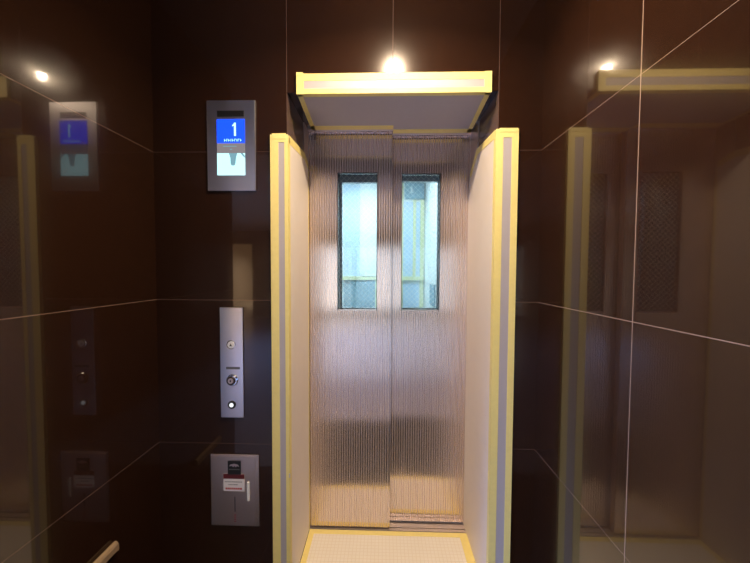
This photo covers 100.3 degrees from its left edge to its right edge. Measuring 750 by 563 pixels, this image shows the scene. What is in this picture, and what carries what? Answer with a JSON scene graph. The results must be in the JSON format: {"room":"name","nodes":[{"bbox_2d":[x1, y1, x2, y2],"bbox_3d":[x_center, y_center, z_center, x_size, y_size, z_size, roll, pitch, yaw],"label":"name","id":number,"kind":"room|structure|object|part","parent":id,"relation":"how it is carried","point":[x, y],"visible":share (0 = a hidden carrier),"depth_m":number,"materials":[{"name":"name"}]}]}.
{"room":"elevator lobby","nodes":[
{"label":"elevator lobby","id":0,"kind":"room"},
{"bbox_2d":[0,0,161,562],"bbox_3d":[-3.442,0.078,1.032,5.064,2.467,0.660,0,2,2],"label":"wall","id":1,"kind":"structure","parent":0,"point":[80,447],"depth_m":0.95,"materials":[{"name":"brown tile"}]},
{"bbox_2d":[93,541,118,562],"bbox_3d":[-0.905,0.923,0.977,0.020,0.034,0.228,0,2,2],"label":"rail","id":2,"kind":"object","parent":1,"relation":"attached to","point":[113,548],"visible":1,"depth_m":1.05,"materials":[{"name":"brown wood"}]},
{"bbox_2d":[150,0,544,562],"bbox_3d":[-0.119,0.077,1.502,1.554,2.467,0.460,0,2,2],"label":"wall","id":3,"kind":"structure","parent":0,"point":[213,248],"depth_m":1.26,"materials":[{"name":"brown tile"}]},
{"bbox_2d":[207,100,255,190],"bbox_3d":[-0.576,-0.545,1.256,0.196,0.357,0.009,0,2,2],"label":"indicator","id":4,"kind":"object","parent":3,"relation":"attached to","point":[231,124],"visible":1,"depth_m":1.25,"materials":[{"name":"silver metal"}]},
{"bbox_2d":[217,111,243,116],"bbox_3d":[-0.577,-0.669,1.249,0.108,0.023,0.002,0,2,2],"label":"speaker grille","id":5,"kind":"object","parent":4,"relation":"attached to","point":[219,113],"depth_m":1.25,"materials":[{"name":"grey metal"}]},
{"bbox_2d":[220,307,243,417],"bbox_3d":[-0.590,0.335,1.283,0.095,0.457,0.020,0,2,2],"label":"panel","id":6,"kind":"object","parent":3,"relation":"attached to","point":[231,318],"visible":1,"depth_m":1.29,"materials":[{"name":"silver metal"}]},
{"bbox_2d":[226,374,237,385],"bbox_3d":[-0.588,0.406,1.286,0.049,0.049,0.008,0,2,2],"label":"switch","id":7,"kind":"object","parent":6,"relation":"attached to","point":[231,379],"depth_m":1.28,"materials":[{"name":"grey metal"}]},
{"bbox_2d":[211,454,259,525],"bbox_3d":[-0.585,0.873,1.306,0.203,0.305,0.012,0,2,2],"label":"control panel","id":8,"kind":"object","parent":3,"relation":"attached to","point":[234,477],"visible":1,"depth_m":1.30,"materials":[{"name":"silver metal"}]},
{"bbox_3d":[-0.526,0.872,1.300,0.011,0.081,0.005,0,2,2],"label":"handle","id":9,"kind":"part","parent":8,"relation":"part of","materials":[{"name":"white plastic"}]},
{"bbox_2d":[270,133,309,562],"bbox_3d":[-0.380,0.347,1.444,0.074,1.922,0.343,0,2,2],"label":"door frame","id":10,"kind":"structure","parent":3,"relation":"attached to","point":[289,173],"depth_m":1.30,"materials":[{"name":"white"}]},
{"bbox_3d":[-0.348,0.347,1.450,0.006,1.921,0.327,0,2,2],"label":"panel","id":11,"kind":"part","parent":10,"relation":"part of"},
{"bbox_2d":[308,131,392,527],"bbox_3d":[-0.144,0.255,1.628,0.456,2.079,0.032,0,2,2],"label":"door","id":12,"kind":"structure","parent":3,"relation":"in","point":[350,349],"depth_m":1.62,"materials":[{"name":"silver metal"}]},
{"bbox_2d":[309,520,465,532],"bbox_3d":[0.096,1.321,1.695,0.885,0.039,0.112,0,2,2],"label":"door sill","id":13,"kind":"structure","parent":3,"relation":"attached to","point":[406,526],"depth_m":1.66,"materials":[{"name":"silver metal"}]},
{"bbox_2d":[307,128,471,135],"bbox_3d":[0.076,-0.758,1.581,0.826,0.009,0.077,0,2,2],"label":"trim","id":14,"kind":"structure","parent":3,"relation":"attached to","point":[308,129],"depth_m":1.59,"materials":[{"name":"silver metal"}]},
{"bbox_2d":[303,121,478,170],"bbox_3d":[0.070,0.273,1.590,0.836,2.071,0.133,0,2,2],"label":"trim","id":15,"kind":"structure","parent":3,"relation":"attached to","point":[474,137],"depth_m":1.53,"materials":[{"name":"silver metal"}]},
{"bbox_2d":[296,71,491,132],"bbox_3d":[0.079,-0.784,1.403,0.794,0.084,0.364,0,2,2],"label":"canopy","id":16,"kind":"object","parent":3,"relation":"attached to","point":[402,102],"visible":1,"depth_m":1.27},
{"bbox_2d":[390,134,469,521],"bbox_3d":[0.324,0.256,1.665,0.560,2.079,0.032,0,2,2],"label":"door","id":17,"kind":"structure","parent":3,"relation":"in","point":[428,347],"depth_m":1.66,"materials":[{"name":"silver metal"}]},
{"bbox_2d":[463,128,518,562],"bbox_3d":[0.517,0.344,1.457,0.088,1.934,0.414,0,2,2],"label":"door frame","id":18,"kind":"structure","parent":3,"relation":"attached to","point":[493,182],"depth_m":1.28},
{"bbox_3d":[0.479,0.344,1.465,0.009,1.933,0.401,0,2,2],"label":"panel","id":19,"kind":"part","parent":18,"relation":"part of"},
{"bbox_2d":[339,175,438,309],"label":"windows","id":20,"kind":"structure","parent":0,"point":[415,195],"depth_m":3.21,"materials":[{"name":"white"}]},
{"bbox_3d":[-0.138,0.193,1.862,0.465,2.190,0.030,0,2,2],"label":"car door","id":21,"kind":"part","parent":20,"relation":"part of","materials":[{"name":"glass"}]},
{"bbox_3d":[0.295,0.194,1.885,0.450,2.190,0.030,0,2,2],"label":"car door","id":22,"kind":"part","parent":20,"relation":"part of","materials":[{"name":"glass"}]},
{"bbox_2d":[532,0,749,562],"bbox_3d":[0.629,0.218,-2.317,0.150,2.467,8.060,0,2,2],"label":"wall","id":23,"kind":"structure","parent":0,"point":[642,453],"depth_m":0.74,"materials":[{"name":"brown tile"}]},
{"bbox_3d":[-0.138,1.352,1.057,1.554,0.050,1.160,0,2,2],"label":"floor","id":24,"kind":"structure","parent":0,"visible":0},
{"bbox_2d":[300,529,475,562],"bbox_3d":[0.061,1.310,1.478,0.818,0.005,0.313,0,2,2],"label":"floor mat","id":25,"kind":"object","parent":24,"relation":"on","point":[322,545],"visible":1,"depth_m":1.54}
]}

